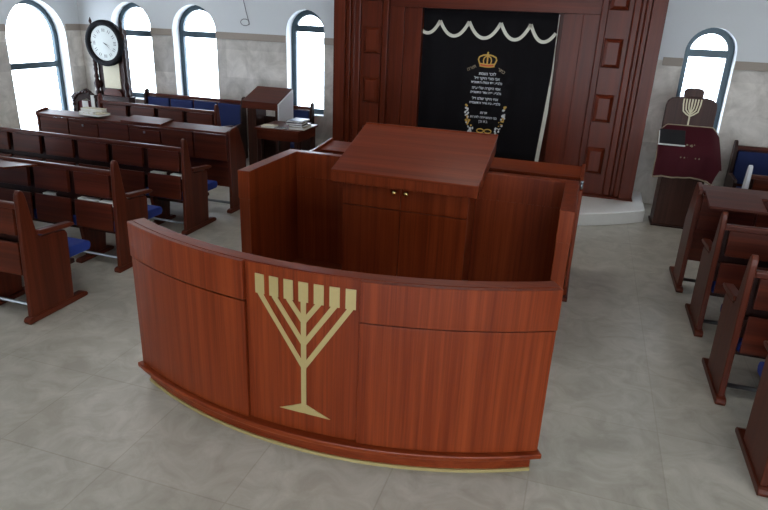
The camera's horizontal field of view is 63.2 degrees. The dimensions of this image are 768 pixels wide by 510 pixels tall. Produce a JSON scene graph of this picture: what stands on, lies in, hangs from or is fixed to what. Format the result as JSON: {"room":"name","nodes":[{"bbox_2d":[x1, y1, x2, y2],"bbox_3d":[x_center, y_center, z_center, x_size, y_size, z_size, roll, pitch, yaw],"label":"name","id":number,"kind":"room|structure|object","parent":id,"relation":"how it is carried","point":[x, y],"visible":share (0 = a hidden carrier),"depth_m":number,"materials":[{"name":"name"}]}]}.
{"room":"house of worship","nodes":[
{"label":"house of worship","id":0,"kind":"room"},
{"bbox_2d":[0,0,87,128],"bbox_3d":[-8.170,-2.135,5.429,0.320,4.600,14.500,9,22,16],"label":"wall","id":1,"kind":"structure","parent":0,"point":[61,12],"depth_m":11.51,"materials":[{"name":"paint"}]},
{"bbox_2d":[0,24,5,30],"bbox_3d":[-6.589,-3.490,9.594,0.025,0.115,1.796,9,22,16],"label":"trim","id":2,"kind":"structure","parent":1,"relation":"attached to","point":[2,26],"depth_m":10.34,"materials":[{"name":"beige stone"}]},
{"bbox_2d":[10,0,67,109],"bbox_3d":[-6.375,-3.370,11.318,0.070,2.380,1.330,9,22,16],"label":"window","id":3,"kind":"structure","parent":1,"relation":"in","point":[57,63],"depth_m":11.61,"materials":[{"name":"blue metal"}]},
{"bbox_2d":[65,24,79,29],"bbox_3d":[-5.854,-4.283,11.736,0.025,0.115,0.336,9,22,16],"label":"trim","id":4,"kind":"structure","parent":1,"relation":"attached to","point":[67,26],"depth_m":11.72,"materials":[{"name":"beige stone"}]},
{"bbox_2d":[0,157,767,509],"bbox_3d":[-0.420,1.210,4.188,16.720,0.100,14.820,9,22,16],"label":"floor","id":5,"kind":"structure","parent":0,"point":[631,419],"depth_m":4.26,"materials":[{"name":"grey tile"}]},
{"bbox_2d":[0,190,90,324],"bbox_3d":[-4.362,-0.316,5.944,3.177,1.147,0.891,9,22,16],"label":"pew","id":6,"kind":"object","parent":5,"relation":"on","point":[42,256],"visible":1,"depth_m":5.37,"materials":[{"name":"brown wood"}]},
{"bbox_2d":[22,237,90,269],"bbox_3d":[-3.134,-0.024,5.705,0.450,0.115,0.758,9,22,16],"label":"seat cushion","id":7,"kind":"object","parent":6,"relation":"on","point":[76,246],"depth_m":5.85,"materials":[{"name":"blue fabric"}]},
{"bbox_2d":[0,156,161,272],"bbox_3d":[-4.112,-0.673,6.901,3.177,1.147,1.202,9,22,16],"label":"pew","id":8,"kind":"object","parent":5,"relation":"on","point":[93,220],"visible":0.79,"depth_m":6.44,"materials":[{"name":"brown wood"}]},
{"bbox_2d":[43,191,56,195],"bbox_3d":[-3.499,-0.634,6.544,0.120,0.046,0.066,9,22,16],"label":"book","id":9,"kind":"object","parent":8,"relation":"on","point":[46,192],"visible":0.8,"depth_m":6.53,"materials":[{"name":"paper"}]},
{"bbox_2d":[73,215,76,224],"bbox_3d":[-3.322,-0.509,6.940,0.450,0.115,0.758,9,22,16],"label":"seat cushion","id":10,"kind":"object","parent":8,"relation":"on","point":[74,216],"depth_m":6.55,"materials":[{"name":"blue fabric"}]},
{"bbox_2d":[78,196,99,201],"bbox_3d":[-3.024,-0.560,6.408,0.230,0.046,0.066,9,22,16],"label":"book","id":11,"kind":"object","parent":8,"relation":"on","point":[81,197],"visible":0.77,"depth_m":6.39,"materials":[{"name":"paper"}]},
{"bbox_2d":[99,199,112,206],"bbox_3d":[-2.786,-0.524,6.340,0.190,0.046,0.066,9,22,16],"label":"book","id":12,"kind":"object","parent":8,"relation":"on","point":[103,200],"visible":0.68,"depth_m":6.32,"materials":[{"name":"paper"}]},
{"bbox_2d":[114,204,161,230],"bbox_3d":[-2.837,-0.434,6.801,0.450,0.115,0.758,9,22,16],"label":"seat cushion","id":13,"kind":"object","parent":8,"relation":"on","point":[153,210],"depth_m":6.95,"materials":[{"name":"blue fabric"}]},
{"bbox_2d":[71,88,97,120],"bbox_3d":[-5.435,-2.377,11.189,0.640,1.140,0.500,9,22,16],"label":"carved chair","id":14,"kind":"object","parent":5,"relation":"on","point":[77,97],"visible":0.26,"depth_m":11.24,"materials":[{"name":"brown wood"}]},
{"bbox_2d":[82,100,88,106],"bbox_3d":[-5.372,-2.699,11.236,0.120,0.150,0.015,9,22,16],"label":"leaflet","id":15,"kind":"object","parent":14,"relation":"on","point":[84,103],"visible":0.64,"depth_m":11.22,"materials":[{"name":"paper"}]},
{"bbox_2d":[90,95,95,107],"bbox_3d":[-5.204,-2.724,11.169,0.070,0.260,0.015,9,22,16],"label":"leaflet","id":16,"kind":"object","parent":14,"relation":"on","point":[91,96],"visible":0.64,"depth_m":11.15,"materials":[{"name":"paper"}]},
{"bbox_2d":[0,127,216,235],"bbox_3d":[-3.740,-1.145,8.167,3.177,1.147,0.891,9,22,16],"label":"pew","id":17,"kind":"object","parent":5,"relation":"on","point":[135,160],"visible":0.65,"depth_m":7.66,"materials":[{"name":"brown wood"}]},
{"bbox_2d":[150,170,166,174],"bbox_3d":[-2.719,-0.984,7.541,0.190,0.046,0.066,9,22,16],"label":"book","id":18,"kind":"object","parent":17,"relation":"on","point":[153,171],"visible":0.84,"depth_m":7.52,"materials":[{"name":"paper"}]},
{"bbox_2d":[170,173,181,178],"bbox_3d":[-2.452,-0.943,7.465,0.190,0.046,0.066,9,22,16],"label":"book","id":19,"kind":"object","parent":17,"relation":"on","point":[172,174],"visible":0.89,"depth_m":7.45,"materials":[{"name":"paper"}]},
{"bbox_2d":[161,180,216,200],"bbox_3d":[-2.512,-0.854,7.929,0.450,0.115,0.758,9,22,16],"label":"seat cushion","id":20,"kind":"object","parent":17,"relation":"on","point":[211,184],"depth_m":8.04,"materials":[{"name":"blue fabric"}]},
{"bbox_2d":[85,17,135,102],"bbox_3d":[-5.106,-3.217,11.748,0.825,2.331,0.265,9,22,16],"label":"clock","id":21,"kind":"object","parent":5,"relation":"on","point":[106,43],"visible":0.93,"depth_m":11.51,"materials":[{"name":"brown wood"}]},
{"bbox_2d":[35,107,245,213],"bbox_3d":[-3.436,-1.435,8.962,3.174,1.141,0.711,9,22,16],"label":"desk","id":22,"kind":"object","parent":5,"relation":"on","point":[223,149],"visible":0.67,"depth_m":8.51,"materials":[{"name":"brown wood"}]},
{"bbox_2d":[79,112,109,116],"bbox_3d":[-4.051,-1.978,8.745,0.360,0.030,0.220,11,23,21],"label":"book","id":23,"kind":"object","parent":22,"relation":"on","point":[103,113],"visible":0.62,"depth_m":8.67,"materials":[{"name":"paper"}]},
{"bbox_2d":[80,107,106,112],"bbox_3d":[-4.101,-2.053,8.824,0.340,0.045,0.120,8,22,13],"label":"book","id":24,"kind":"object","parent":23,"relation":"on","point":[92,109],"visible":1,"depth_m":8.78,"materials":[{"name":"paper"}]},
{"bbox_2d":[98,94,233,133],"bbox_3d":[-3.673,-2.132,10.736,2.317,1.147,0.891,9,22,16],"label":"pew","id":25,"kind":"object","parent":5,"relation":"on","point":[185,115],"visible":0.28,"depth_m":10.26,"materials":[{"name":"brown wood"}]},
{"bbox_2d":[144,88,247,158],"bbox_3d":[-3.585,-2.387,11.458,2.090,1.118,0.560,9,22,16],"label":"bench","id":26,"kind":"object","parent":5,"relation":"on","point":[231,112],"visible":0.4,"depth_m":11.41,"materials":[{"name":"brown wood"}]},
{"bbox_2d":[148,96,169,106],"bbox_3d":[-4.230,-2.730,11.776,0.460,0.475,0.050,9,22,16],"label":"cushion","id":27,"kind":"object","parent":26,"relation":"on","point":[152,100],"depth_m":11.69,"materials":[{"name":"blue fabric"}]},
{"bbox_2d":[171,99,193,108],"bbox_3d":[-3.754,-2.656,11.640,0.460,0.475,0.050,9,22,16],"label":"cushion","id":28,"kind":"object","parent":26,"relation":"on","point":[181,103],"depth_m":11.55,"materials":[{"name":"blue fabric"}]},
{"bbox_2d":[194,101,216,110],"bbox_3d":[-3.279,-2.583,11.504,0.460,0.475,0.050,9,22,16],"label":"cushion","id":29,"kind":"object","parent":26,"relation":"on","point":[202,105],"depth_m":11.42,"materials":[{"name":"blue fabric"}]},
{"bbox_2d":[218,103,240,125],"bbox_3d":[-2.803,-2.509,11.368,0.460,0.475,0.050,9,22,16],"label":"cushion","id":30,"kind":"object","parent":26,"relation":"on","point":[230,113],"depth_m":11.32,"materials":[{"name":"blue fabric"}]},
{"bbox_2d":[242,86,292,164],"bbox_3d":[-1.913,-2.037,10.353,0.655,1.398,0.540,9,22,16],"label":"lectern","id":31,"kind":"object","parent":5,"relation":"on","point":[261,99],"visible":0.61,"depth_m":10.21,"materials":[{"name":"brown wood"}]},
{"bbox_2d":[254,121,317,161],"bbox_3d":[-1.506,-1.530,9.707,0.730,0.950,0.700,9,22,16],"label":"side table","id":32,"kind":"object","parent":5,"relation":"on","point":[296,136],"visible":0.59,"depth_m":9.35,"materials":[{"name":"brown wood"}]},
{"bbox_2d":[261,124,277,127],"bbox_3d":[-1.712,-1.935,9.370,0.220,0.030,0.150,7,21,10],"label":"book","id":33,"kind":"object","parent":32,"relation":"on","point":[263,125],"visible":0.98,"depth_m":9.32,"materials":[{"name":"paper"}]},
{"bbox_2d":[275,126,287,129],"bbox_3d":[-1.532,-1.891,9.290,0.150,0.020,0.120,14,24,26],"label":"book","id":34,"kind":"object","parent":32,"relation":"on","point":[278,127],"visible":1,"depth_m":9.26,"materials":[{"name":"paper"}]},
{"bbox_2d":[289,125,311,130],"bbox_3d":[-1.251,-1.919,9.374,0.240,0.035,0.320,8,22,13],"label":"book","id":35,"kind":"object","parent":32,"relation":"on","point":[310,126],"visible":0.61,"depth_m":9.25,"materials":[{"name":"paper"}]},
{"bbox_2d":[289,123,310,127],"bbox_3d":[-1.259,-1.952,9.365,0.220,0.030,0.300,10,22,18],"label":"book","id":36,"kind":"object","parent":35,"relation":"on","point":[307,124],"visible":0.54,"depth_m":9.26,"materials":[{"name":"paper"}]},
{"bbox_2d":[286,122,307,125],"bbox_3d":[-1.302,-1.980,9.347,0.250,0.030,0.300,6,21,9],"label":"book","id":37,"kind":"object","parent":36,"relation":"on","point":[287,123],"visible":0.66,"depth_m":9.22,"materials":[{"name":"white paper"}]},
{"bbox_2d":[287,118,309,122],"bbox_3d":[-1.282,-2.017,9.360,0.240,0.028,0.290,10,22,18],"label":"book","id":38,"kind":"object","parent":37,"relation":"on","point":[293,120],"visible":1,"depth_m":9.29,"materials":[{"name":"paper"}]},
{"bbox_2d":[290,103,313,150],"bbox_3d":[-1.597,-2.080,10.890,0.590,1.118,0.560,9,22,16],"label":"bench","id":39,"kind":"object","parent":5,"relation":"on","point":[306,112],"visible":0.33,"depth_m":10.87,"materials":[{"name":"brown wood"}]},
{"bbox_2d":[293,110,308,122],"bbox_3d":[-1.529,-2.312,11.004,0.460,0.475,0.050,9,22,16],"label":"cushion","id":40,"kind":"object","parent":39,"relation":"on","point":[296,113],"depth_m":10.90,"materials":[{"name":"blue fabric"}]},
{"bbox_2d":[127,149,578,472],"bbox_3d":[-0.077,0.178,5.035,2.947,1.242,3.035,9,22,16],"label":"enclosure","id":41,"kind":"object","parent":5,"relation":"on","point":[272,341],"visible":0.99,"depth_m":3.75,"materials":[{"name":"brown wood"}]},
{"bbox_2d":[331,122,497,280],"bbox_3d":[0.299,-0.467,6.276,1.400,1.464,0.978,9,22,16],"label":"table","id":42,"kind":"object","parent":41,"relation":"on","point":[410,193],"visible":0.86,"depth_m":5.97,"materials":[{"name":"brown wood"}]},
{"bbox_2d":[309,138,585,301],"bbox_3d":[0.583,-0.487,6.862,2.985,1.221,1.030,9,22,16],"label":"desk","id":43,"kind":"object","parent":5,"relation":"on","point":[329,146],"visible":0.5,"depth_m":6.62,"materials":[{"name":"brown wood"}]},
{"bbox_2d":[577,191,644,225],"bbox_3d":[1.316,-0.938,9.572,5.016,0.178,2.077,9,22,16],"label":"marble step","id":44,"kind":"structure","parent":5,"relation":"on","point":[593,210],"depth_m":8.76,"materials":[{"name":"white stone"}]},
{"bbox_2d":[332,0,668,201],"bbox_3d":[1.558,-2.847,9.540,4.780,3.420,0.710,9,22,16],"label":"torah ark","id":45,"kind":"object","parent":44,"relation":"on","point":[597,117],"visible":0.54,"depth_m":9.27,"materials":[{"name":"brown wood"}]},
{"bbox_2d":[418,8,559,161],"bbox_3d":[1.525,-2.626,9.729,2.094,2.330,0.040,9,22,16],"label":"curtain","id":46,"kind":"object","parent":45,"relation":"hanging from","point":[483,71],"visible":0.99,"depth_m":9.65,"materials":[{"name":"black fabric"}]},
{"bbox_2d":[648,88,716,228],"bbox_3d":[4.090,-1.318,8.557,0.640,1.845,0.455,9,22,16],"label":"lectern","id":47,"kind":"object","parent":5,"relation":"on","point":[672,196],"visible":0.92,"depth_m":8.53,"materials":[{"name":"brown wood"}]},
{"bbox_2d":[652,124,720,184],"bbox_3d":[4.111,-1.362,8.445,0.839,0.707,0.493,9,22,16],"label":"cloth","id":48,"kind":"object","parent":47,"relation":"on","point":[700,158],"visible":0.97,"depth_m":8.36,"materials":[{"name":"red fabric"}]},
{"bbox_2d":[658,129,685,146],"bbox_3d":[3.897,-1.589,8.446,0.337,0.186,0.221,9,22,16],"label":"open book","id":49,"kind":"object","parent":48,"relation":"on","point":[670,137],"visible":1,"depth_m":8.44,"materials":[{"name":"paper"}]},
{"bbox_2d":[669,182,767,292],"bbox_3d":[4.654,0.034,6.094,3.174,1.135,1.028,9,22,16],"label":"desk","id":50,"kind":"object","parent":5,"relation":"on","point":[746,207],"visible":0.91,"depth_m":6.27,"materials":[{"name":"brown wood"}]},
{"bbox_2d":[685,211,767,336],"bbox_3d":[4.468,0.288,5.395,3.177,1.147,0.891,9,22,16],"label":"pew","id":51,"kind":"object","parent":5,"relation":"on","point":[725,259],"visible":0.7,"depth_m":5.45,"materials":[{"name":"brown wood"}]},
{"bbox_2d":[711,281,715,292],"bbox_3d":[3.270,0.205,5.850,0.450,0.115,0.758,9,22,16],"label":"seat cushion","id":52,"kind":"object","parent":51,"relation":"on","point":[713,284],"depth_m":5.60,"materials":[{"name":"blue fabric"}]},
{"bbox_2d":[702,255,767,405],"bbox_3d":[4.122,0.662,4.387,3.177,1.147,0.891,9,22,16],"label":"pew","id":53,"kind":"object","parent":5,"relation":"on","point":[742,327],"visible":1,"depth_m":4.51,"materials":[{"name":"brown wood"}]},
{"bbox_2d":[720,303,741,351],"bbox_3d":[2.924,0.578,4.841,0.450,0.115,0.758,9,22,16],"label":"seat cushion","id":54,"kind":"object","parent":53,"relation":"on","point":[740,337],"depth_m":4.58,"materials":[{"name":"blue fabric"}]},
{"bbox_2d":[723,140,767,187],"bbox_3d":[5.973,-0.909,8.726,2.090,1.118,0.560,9,22,16],"label":"bench","id":55,"kind":"object","parent":5,"relation":"on","point":[741,157],"visible":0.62,"depth_m":9.00,"materials":[{"name":"brown wood"}]},
{"bbox_2d":[733,151,767,183],"bbox_3d":[5.328,-1.252,9.045,0.460,0.475,0.050,9,22,16],"label":"cushion","id":56,"kind":"object","parent":55,"relation":"on","point":[742,159],"depth_m":9.00,"materials":[{"name":"blue fabric"}]},
{"bbox_2d":[735,341,767,497],"bbox_3d":[3.899,0.996,3.494,3.177,1.147,0.891,9,22,16],"label":"pew","id":57,"kind":"object","parent":5,"relation":"on","point":[753,439],"visible":1,"depth_m":3.92,"materials":[{"name":"brown wood"}]},
{"bbox_2d":[757,361,764,376],"bbox_3d":[2.701,0.912,3.949,0.450,0.115,0.758,9,22,16],"label":"seat cushion","id":58,"kind":"object","parent":57,"relation":"on","point":[760,366],"depth_m":4.28,"materials":[{"name":"blue fabric"}]},
{"bbox_2d":[742,165,767,190],"bbox_3d":[5.121,-0.481,7.468,1.767,1.147,0.891,9,22,16],"label":"pew","id":59,"kind":"object","parent":5,"relation":"on","point":[751,181],"visible":0.26,"depth_m":7.23,"materials":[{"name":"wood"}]},
{"bbox_2d":[77,0,767,203],"bbox_3d":[1.897,-3.378,9.815,16.720,4.600,0.320,9,22,16],"label":"wall","id":60,"kind":"structure","parent":0,"point":[243,65],"depth_m":10.52,"materials":[{"name":"paint"}]},
{"bbox_2d":[79,24,88,30],"bbox_3d":[-5.466,-4.294,11.809,0.716,0.115,0.025,9,22,16],"label":"trim","id":61,"kind":"structure","parent":60,"relation":"attached to","point":[83,27],"depth_m":11.86,"materials":[{"name":"beige stone"}]},
{"bbox_2d":[118,3,151,97],"bbox_3d":[-4.646,-3.901,11.950,0.880,1.740,0.070,9,22,16],"label":"window","id":62,"kind":"structure","parent":60,"relation":"in","point":[124,11],"depth_m":11.80,"materials":[{"name":"blue metal"}]},
{"bbox_2d":[150,28,172,35],"bbox_3d":[-4.068,-4.078,11.409,0.456,0.115,0.025,9,22,16],"label":"trim","id":63,"kind":"structure","parent":60,"relation":"attached to","point":[154,31],"depth_m":11.39,"materials":[{"name":"beige stone"}]},
{"bbox_2d":[179,5,215,95],"bbox_3d":[-3.362,-3.703,11.583,0.900,1.740,0.070,9,22,16],"label":"window","id":64,"kind":"structure","parent":60,"relation":"in","point":[183,34],"depth_m":11.52,"materials":[{"name":"blue metal"}]},
{"bbox_2d":[240,0,249,25],"bbox_3d":[-2.409,-4.357,10.730,0.194,0.791,0.026,9,22,16],"label":"cable","id":65,"kind":"object","parent":60,"relation":"attached to","point":[243,0],"visible":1,"depth_m":10.81,"materials":[{"name":"black rubber"}]},
{"bbox_2d":[215,32,285,42],"bbox_3d":[-2.337,-3.810,10.915,1.376,0.115,0.025,9,22,16],"label":"trim","id":66,"kind":"structure","parent":60,"relation":"attached to","point":[219,35],"depth_m":10.90,"materials":[{"name":"beige stone"}]},
{"bbox_2d":[292,10,323,113],"bbox_3d":[-1.288,-3.382,10.991,0.700,1.740,0.070,9,22,16],"label":"window","id":67,"kind":"structure","parent":60,"relation":"in","point":[296,27],"depth_m":10.92,"materials":[{"name":"blue metal"}]},
{"bbox_2d":[324,38,333,45],"bbox_3d":[-0.811,-3.574,10.479,0.426,0.115,0.025,9,22,16],"label":"trim","id":68,"kind":"structure","parent":60,"relation":"attached to","point":[327,41],"depth_m":10.50,"materials":[{"name":"beige stone"}]},
{"bbox_2d":[662,57,683,65],"bbox_3d":[4.184,-2.801,9.051,0.271,0.115,0.025,9,22,16],"label":"trim","id":69,"kind":"structure","parent":60,"relation":"attached to","point":[667,61],"depth_m":9.04,"materials":[{"name":"beige stone"}]},
{"bbox_2d":[676,28,734,129],"bbox_3d":[4.696,-2.457,9.280,0.675,1.740,0.070,9,22,16],"label":"window","id":70,"kind":"structure","parent":60,"relation":"in","point":[729,53],"depth_m":9.08,"materials":[{"name":"blue metal"}]},
{"bbox_2d":[734,61,767,71],"bbox_3d":[7.373,-2.308,8.140,5.076,0.115,0.025,9,22,16],"label":"trim","id":71,"kind":"structure","parent":60,"relation":"attached to","point":[739,65],"depth_m":8.76,"materials":[{"name":"beige stone"}]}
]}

